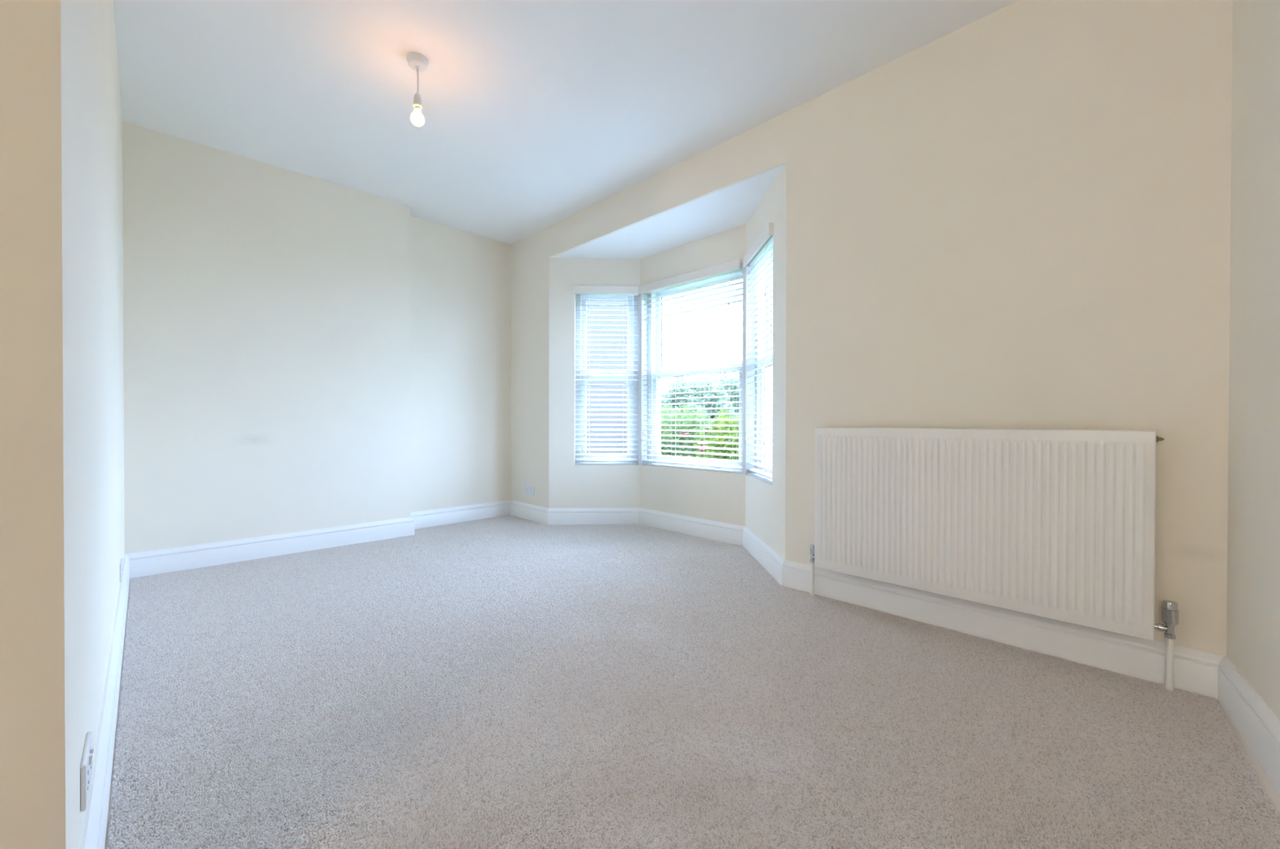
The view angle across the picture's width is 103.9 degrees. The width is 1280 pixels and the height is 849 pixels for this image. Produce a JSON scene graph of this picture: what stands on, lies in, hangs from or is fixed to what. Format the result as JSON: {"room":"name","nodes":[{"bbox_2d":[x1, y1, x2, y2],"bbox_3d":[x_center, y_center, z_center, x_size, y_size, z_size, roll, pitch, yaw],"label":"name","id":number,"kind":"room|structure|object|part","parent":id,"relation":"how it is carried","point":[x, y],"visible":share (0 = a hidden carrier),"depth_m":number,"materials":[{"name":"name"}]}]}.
{"room":"empty living room","nodes":[
{"label":"empty living room","id":0,"kind":"room"},
{"bbox_2d":[0,0,124,848],"bbox_3d":[-3.717,-0.406,0.213,4.813,2.677,3.247,0,1,-45],"label":"wall","id":1,"kind":"structure","parent":0,"point":[62,541],"depth_m":0.75,"materials":[{"name":"beige paint"}]},
{"bbox_2d":[80,731,94,811],"bbox_3d":[-1.075,0.672,0.978,0.014,0.086,0.146,0,1,-45],"label":"power socket","id":2,"kind":"object","parent":1,"relation":"attached to","point":[86,768],"visible":1,"depth_m":0.94,"materials":[{"name":"white plastic"}]},
{"bbox_2d":[88,753,93,765],"bbox_3d":[-1.063,0.648,0.969,0.009,0.018,0.011,0,1,-45],"label":"switch","id":3,"kind":"object","parent":2,"relation":"attached to","point":[91,755],"depth_m":0.97,"materials":[{"name":"white plastic"}]},
{"bbox_2d":[89,746,94,753],"bbox_3d":[-1.083,0.648,0.989,0.009,0.018,0.011,0,1,-45],"label":"switch","id":4,"kind":"object","parent":2,"relation":"attached to","point":[91,748],"depth_m":0.99,"materials":[{"name":"white plastic"}]},
{"bbox_2d":[80,554,129,848],"bbox_3d":[-1.930,0.840,1.849,0.022,0.149,3.047,0,1,-45],"label":"baseboard","id":5,"kind":"structure","parent":1,"relation":"attached to","point":[95,824],"depth_m":1.28,"materials":[{"name":"white"}]},
{"bbox_2d":[120,558,124,582],"bbox_3d":[-2.518,0.707,2.438,0.014,0.086,0.146,0,1,-45],"label":"power socket","id":6,"kind":"object","parent":1,"relation":"attached to","point":[122,563],"visible":1,"depth_m":2.39,"materials":[{"name":"white plastic"}]},
{"bbox_2d":[122,120,410,554],"bbox_3d":[-2.667,-0.427,3.617,1.766,2.677,0.520,0,1,-45],"label":"wall","id":7,"kind":"structure","parent":0,"point":[267,307],"depth_m":3.35,"materials":[{"name":"beige paint"}]},
{"bbox_2d":[125,516,414,579],"bbox_3d":[-2.418,0.828,3.493,1.638,0.149,0.022,0,1,-45],"label":"baseboard","id":8,"kind":"structure","parent":7,"relation":"attached to","point":[151,562],"depth_m":3.36,"materials":[{"name":"white wood"}]},
{"bbox_2d":[410,216,511,512],"bbox_3d":[-1.658,-0.433,4.769,1.388,2.677,0.300,0,1,-45],"label":"wall","id":9,"kind":"structure","parent":0,"point":[460,281],"depth_m":4.56,"materials":[{"name":"beige paint"}]},
{"bbox_2d":[410,500,510,528],"bbox_3d":[-1.636,0.822,4.575,1.038,0.149,0.022,0,1,-45],"label":"baseboard","id":10,"kind":"structure","parent":9,"relation":"attached to","point":[438,517],"depth_m":4.56,"materials":[{"name":"white wood"}]},
{"bbox_2d":[113,0,1017,244],"bbox_3d":[-1.880,-1.843,0.448,7.768,0.200,6.118,0,1,-45],"label":"ceiling","id":11,"kind":"structure","parent":0,"point":[536,113],"depth_m":2.54,"materials":[{"name":"white paint"}]},
{"bbox_2d":[406,51,428,126],"bbox_3d":[-1.069,-1.596,2.407,0.096,0.318,0.096,0,1,-45],"label":"pendant light","id":12,"kind":"object","parent":11,"relation":"hanging from","point":[417,61],"visible":1,"depth_m":2.39,"materials":[{"name":"white plastic"}]},
{"bbox_3d":[-1.069,-1.476,2.408,0.061,0.076,0.061,0,1,-45],"label":"bulb","id":13,"kind":"part","parent":12,"relation":"part of","materials":[{"name":"white glass"}]},
{"bbox_2d":[548,257,639,508],"bbox_3d":[-0.359,-0.301,4.620,0.917,2.418,0.260,0,0,-2],"label":"wall","id":14,"kind":"structure","parent":0,"point":[571,486],"depth_m":4.48,"materials":[{"name":"beige paint"}]},
{"bbox_2d":[547,507,639,524],"bbox_3d":[-0.412,0.825,4.485,0.823,0.149,0.022,0,0,-2],"label":"baseboard","id":15,"kind":"structure","parent":14,"relation":"attached to","point":[583,516],"depth_m":4.48,"materials":[{"name":"white wood"}]},
{"bbox_2d":[575,294,638,462],"bbox_3d":[-0.305,-0.407,4.697,0.633,1.680,0.270,0,0,-2],"label":"window","id":16,"kind":"structure","parent":14,"relation":"in","point":[577,296],"depth_m":4.58,"materials":[{"name":"white plastic"}]},
{"bbox_2d":[573,284,638,465],"bbox_3d":[-0.306,-0.435,4.507,0.584,1.605,0.089,0,0,-2],"label":"blind","id":17,"kind":"object","parent":16,"relation":"attached to","point":[586,290],"visible":1,"depth_m":4.51,"materials":[{"name":"white plastic"}]},
{"bbox_3d":[-0.457,-0.409,4.518,0.002,1.525,0.055,0,0,-2],"label":"ladder cord","id":18,"kind":"part","parent":17,"relation":"part of","materials":[{"name":"white fabric"}]},
{"bbox_3d":[-0.300,0.357,4.529,0.565,0.019,0.050,0,0,-2],"label":"rail","id":19,"kind":"part","parent":17,"relation":"part of","materials":[{"name":"white"}]},
{"bbox_3d":[-0.152,-0.408,4.529,0.002,1.525,0.055,0,0,-2],"label":"ladder cord","id":20,"kind":"part","parent":17,"relation":"part of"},
{"bbox_3d":[-0.122,-0.513,4.492,0.002,1.335,0.002,0,0,-2],"label":"pull cord","id":21,"kind":"part","parent":17,"relation":"part of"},
{"bbox_3d":[-0.302,-0.064,4.607,0.493,0.825,0.042,0,0,-2],"label":"sash","id":22,"kind":"part","parent":16,"relation":"part of","materials":[{"name":"white plastic"}]},
{"bbox_3d":[-0.303,-0.822,4.647,0.493,0.760,0.042,0,0,-2],"label":"sash","id":23,"kind":"part","parent":16,"relation":"part of","materials":[{"name":"white plastic"}]},
{"bbox_2d":[638,289,647,465],"bbox_3d":[0.038,-0.424,4.631,0.139,1.575,0.273,0,0,31],"label":"trim","id":24,"kind":"structure","parent":14,"relation":"attached to","point":[642,352],"depth_m":4.50,"materials":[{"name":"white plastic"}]},
{"bbox_2d":[553,164,784,258],"bbox_3d":[0.327,-1.724,3.967,0.878,0.479,2.690,0,1,-45],"label":"ceiling","id":25,"kind":"structure","parent":0,"point":[731,206],"depth_m":3.71,"materials":[{"name":"white paint"}]},
{"bbox_2d":[104,515,1279,848],"bbox_3d":[-1.660,1.043,0.690,8.400,0.240,6.118,0,1,-45],"label":"floor","id":26,"kind":"structure","parent":0,"point":[508,682],"depth_m":1.54,"materials":[{"name":"white carpet"}]},
{"bbox_2d":[640,224,746,526],"bbox_3d":[0.484,-0.296,4.197,0.260,2.418,1.323,0,1,-45],"label":"wall","id":27,"kind":"structure","parent":0,"point":[717,496],"depth_m":4.05,"materials":[{"name":"beige paint"}]},
{"bbox_2d":[639,507,744,546],"bbox_3d":[0.382,0.829,4.106,0.022,0.149,1.115,0,1,-45],"label":"baseboard","id":28,"kind":"structure","parent":27,"relation":"attached to","point":[690,526],"depth_m":4.04,"materials":[{"name":"white wood"}]},
{"bbox_2d":[647,271,742,471],"bbox_3d":[0.535,-0.403,4.252,0.270,1.680,1.123,0,1,-45],"label":"window","id":29,"kind":"structure","parent":27,"relation":"in","point":[656,335],"depth_m":4.46,"materials":[{"name":"white plastic"}]},
{"bbox_2d":[639,258,742,474],"bbox_3d":[0.396,-0.432,4.123,0.089,1.605,1.067,0,1,-45],"label":"blind","id":30,"kind":"object","parent":29,"relation":"attached to","point":[732,266],"visible":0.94,"depth_m":4.06,"materials":[{"name":"white plastic"}]},
{"bbox_3d":[0.101,-0.407,4.446,0.055,1.525,0.002,0,1,-45],"label":"ladder cord","id":31,"kind":"part","parent":30,"relation":"part of","materials":[{"name":"white fabric"}]},
{"bbox_3d":[0.286,-0.406,4.258,0.055,1.525,0.002,0,1,-45],"label":"ladder cord","id":32,"kind":"part","parent":30,"relation":"part of","materials":[{"name":"white fabric"}]},
{"bbox_3d":[0.411,0.361,4.136,0.050,0.019,1.055,0,1,-45],"label":"rail","id":33,"kind":"part","parent":30,"relation":"part of","materials":[{"name":"white"}]},
{"bbox_3d":[0.501,-0.404,4.041,0.055,1.525,0.002,0,1,-45],"label":"ladder cord","id":34,"kind":"part","parent":30,"relation":"part of","materials":[{"name":"white fabric"}]},
{"bbox_3d":[0.680,-0.534,3.806,0.002,1.280,0.002,0,1,-45],"label":"pull cord","id":35,"kind":"part","parent":30,"relation":"part of","materials":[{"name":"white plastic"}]},
{"bbox_3d":[0.724,-0.402,3.815,0.055,1.525,0.002,0,1,-45],"label":"ladder cord","id":36,"kind":"part","parent":30,"relation":"part of","materials":[{"name":"white fabric"}]},
{"bbox_3d":[0.469,-0.060,4.190,0.042,0.825,0.983,0,1,-45],"label":"sash","id":37,"kind":"part","parent":29,"relation":"part of","materials":[{"name":"white plastic"}]},
{"bbox_3d":[0.502,-0.818,4.216,0.042,0.760,0.983,0,1,-45],"label":"sash","id":38,"kind":"part","parent":29,"relation":"part of","materials":[{"name":"white plastic"}]},
{"bbox_2d":[742,264,755,474],"bbox_3d":[0.905,-0.416,3.760,0.276,1.575,0.121,0,0,-30],"label":"trim","id":39,"kind":"structure","parent":27,"relation":"attached to","point":[746,269],"depth_m":3.71,"materials":[{"name":"white plastic"}]},
{"bbox_2d":[745,161,786,559],"bbox_3d":[0.930,-0.290,3.323,0.260,2.418,0.993,0,0,-2],"label":"wall","id":40,"kind":"structure","parent":0,"point":[765,502],"depth_m":2.99,"materials":[{"name":"beige paint"}]},
{"bbox_2d":[742,526,785,586],"bbox_3d":[0.789,0.835,3.268,0.022,0.149,0.898,0,0,-2],"label":"baseboard","id":41,"kind":"structure","parent":40,"relation":"attached to","point":[771,562],"depth_m":3.17,"materials":[{"name":"white wood"}]},
{"bbox_2d":[755,279,773,479],"bbox_3d":[1.002,-0.396,3.392,0.270,1.680,0.699,0,0,-2],"label":"window","id":42,"kind":"structure","parent":40,"relation":"in","point":[767,395],"depth_m":3.66,"materials":[{"name":"white plastic"}]},
{"bbox_2d":[742,222,773,484],"bbox_3d":[0.813,-0.426,3.378,0.089,1.605,0.646,0,0,-2],"label":"blind","id":43,"kind":"object","parent":42,"relation":"attached to","point":[759,256],"visible":0.82,"depth_m":3.37,"materials":[{"name":"white plastic"}]},
{"label":"pull cord","id":44,"kind":"part","parent":43,"relation":"part of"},
{"bbox_3d":[0.820,-0.400,3.612,0.055,1.525,0.002,0,0,-2],"label":"ladder cord","id":45,"kind":"part","parent":43,"relation":"part of","materials":[{"name":"white fabric"}]},
{"bbox_3d":[0.828,0.367,3.390,0.050,0.019,0.631,0,0,-2],"label":"rail","id":46,"kind":"part","parent":43,"relation":"part of","materials":[{"name":"white"}]},
{"bbox_3d":[0.800,-0.530,3.218,0.002,1.280,0.002,0,0,-2],"label":"pull cord","id":47,"kind":"part","parent":43,"relation":"part of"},
{"bbox_3d":[0.801,-1.005,3.205,0.002,0.330,0.002,0,0,-2],"label":"pull cord","id":48,"kind":"part","parent":43,"relation":"part of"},
{"bbox_3d":[0.837,-0.398,3.196,0.055,1.525,0.002,0,0,-2],"label":"ladder cord","id":49,"kind":"part","parent":43,"relation":"part of","materials":[{"name":"white fabric"}]},
{"bbox_3d":[0.910,-0.054,3.391,0.042,0.825,0.559,0,0,-2],"label":"sash","id":50,"kind":"part","parent":42,"relation":"part of","materials":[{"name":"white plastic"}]},
{"bbox_3d":[0.956,-0.811,3.387,0.042,0.760,0.559,0,0,-2],"label":"sash","id":51,"kind":"part","parent":42,"relation":"part of","materials":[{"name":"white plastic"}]},
{"bbox_2d":[511,0,1232,655],"bbox_3d":[0.451,-0.421,3.408,0.300,2.677,5.200,0,1,-45],"label":"wall","id":52,"kind":"structure","parent":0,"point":[1019,218],"depth_m":2.09,"materials":[{"name":"beige paint"}]},
{"bbox_2d":[510,500,548,524],"bbox_3d":[-1.049,0.822,4.704,0.022,0.149,0.664,0,1,-45],"label":"baseboard","id":53,"kind":"structure","parent":52,"relation":"attached to","point":[520,509],"depth_m":4.67,"materials":[{"name":"white wood"}]},
{"bbox_2d":[524,484,533,495],"bbox_3d":[-1.037,0.619,4.696,0.014,0.086,0.146,0,1,-45],"label":"power socket","id":54,"kind":"object","parent":52,"relation":"attached to","point":[529,490],"visible":1,"depth_m":4.69,"materials":[{"name":"white plastic"}]},
{"bbox_2d":[809,426,1179,693],"bbox_3d":[1.372,0.468,2.186,0.112,0.900,1.336,0,1,-45],"label":"radiator","id":55,"kind":"object","parent":52,"relation":"attached to","point":[1055,524],"visible":1,"depth_m":2.01,"materials":[{"name":"white metal"}]},
{"bbox_2d":[815,426,1158,431],"bbox_3d":[1.366,0.020,2.180,0.068,0.005,1.234,0,1,-45],"label":"grille","id":56,"kind":"object","parent":55,"relation":"attached to","point":[817,428],"depth_m":2.18,"materials":[{"name":"white metal"}]},
{"bbox_2d":[782,560,1226,700],"bbox_3d":[1.378,0.843,2.247,0.022,0.149,1.630,0,1,-45],"label":"baseboard","id":57,"kind":"structure","parent":52,"relation":"attached to","point":[1195,670],"depth_m":2.04,"materials":[{"name":"white wood"}]},
{"bbox_2d":[1226,0,1279,719],"bbox_3d":[1.184,-0.400,0.471,0.250,2.677,2.840,0,0,38],"label":"wall","id":58,"kind":"structure","parent":0,"point":[1253,552],"depth_m":1.47,"materials":[{"name":"beige paint"}]},
{"bbox_2d":[1217,656,1279,793],"bbox_3d":[-0.277,0.863,-1.163,0.022,0.149,7.226,0,0,38],"label":"baseboard","id":59,"kind":"structure","parent":58,"relation":"attached to","point":[1255,722],"depth_m":1.43,"materials":[{"name":"white"}]},
{"label":"outside","id":60,"kind":"structure","parent":0,"visible":0},
{"bbox_3d":[15.423,1.402,36.332,67.000,0.200,90.000,0,1,-45],"label":"ground","id":61,"kind":"structure","parent":60,"visible":0},
{"bbox_2d":[586,300,627,453],"bbox_3d":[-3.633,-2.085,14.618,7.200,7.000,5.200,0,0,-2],"label":"window pane","id":62,"kind":"structure","parent":61,"relation":"on","point":[588,302],"depth_m":12.21,"materials":[{"name":"glass"}]},
{"bbox_2d":[660,402,706,445],"bbox_3d":[0.662,0.559,9.544,1.374,1.980,1.343,0,0,-3],"label":"shrub","id":63,"kind":"object","parent":61,"relation":"on","point":[685,406],"visible":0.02,"depth_m":9.42,"materials":[{"name":"green plant"}]},
{"bbox_2d":[660,404,715,457],"bbox_3d":[0.609,0.619,7.548,1.438,1.831,1.390,0,0,6],"label":"shrub","id":64,"kind":"object","parent":61,"relation":"on","point":[673,417],"visible":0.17,"depth_m":7.25,"materials":[{"name":"green plant"}]},
{"bbox_2d":[680,431,689,437],"bbox_3d":[0.627,0.132,7.039,0.101,0.097,0.164,0,1,-45],"label":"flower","id":65,"kind":"object","parent":64,"relation":"on","point":[682,433],"depth_m":7.03,"materials":[{"name":"pink plant"}]},
{"bbox_2d":[660,375,738,450],"bbox_3d":[1.268,0.161,11.890,2.244,2.675,2.419,0,0,-14],"label":"tree","id":66,"kind":"object","parent":61,"relation":"on","point":[674,380],"visible":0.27,"depth_m":11.33,"materials":[{"name":"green plant"}]},
{"bbox_2d":[693,408,738,460],"bbox_3d":[1.200,0.661,6.271,1.178,1.764,1.094,0,0,15],"label":"shrub","id":67,"kind":"object","parent":61,"relation":"on","point":[719,422],"visible":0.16,"depth_m":6.14,"materials":[{"name":"green plant"}]},
{"bbox_2d":[697,443,707,450],"bbox_3d":[0.763,0.272,6.117,0.101,0.097,0.164,0,1,-45],"label":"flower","id":68,"kind":"object","parent":67,"relation":"on","point":[702,444],"depth_m":6.09,"materials":[{"name":"pink plant"}]},
{"bbox_2d":[705,373,738,447],"bbox_3d":[2.983,-0.077,15.260,2.811,3.112,2.624,0,0,13],"label":"tree","id":69,"kind":"object","parent":61,"relation":"on","point":[724,375],"visible":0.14,"depth_m":14.56,"materials":[{"name":"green plant"}]}
]}

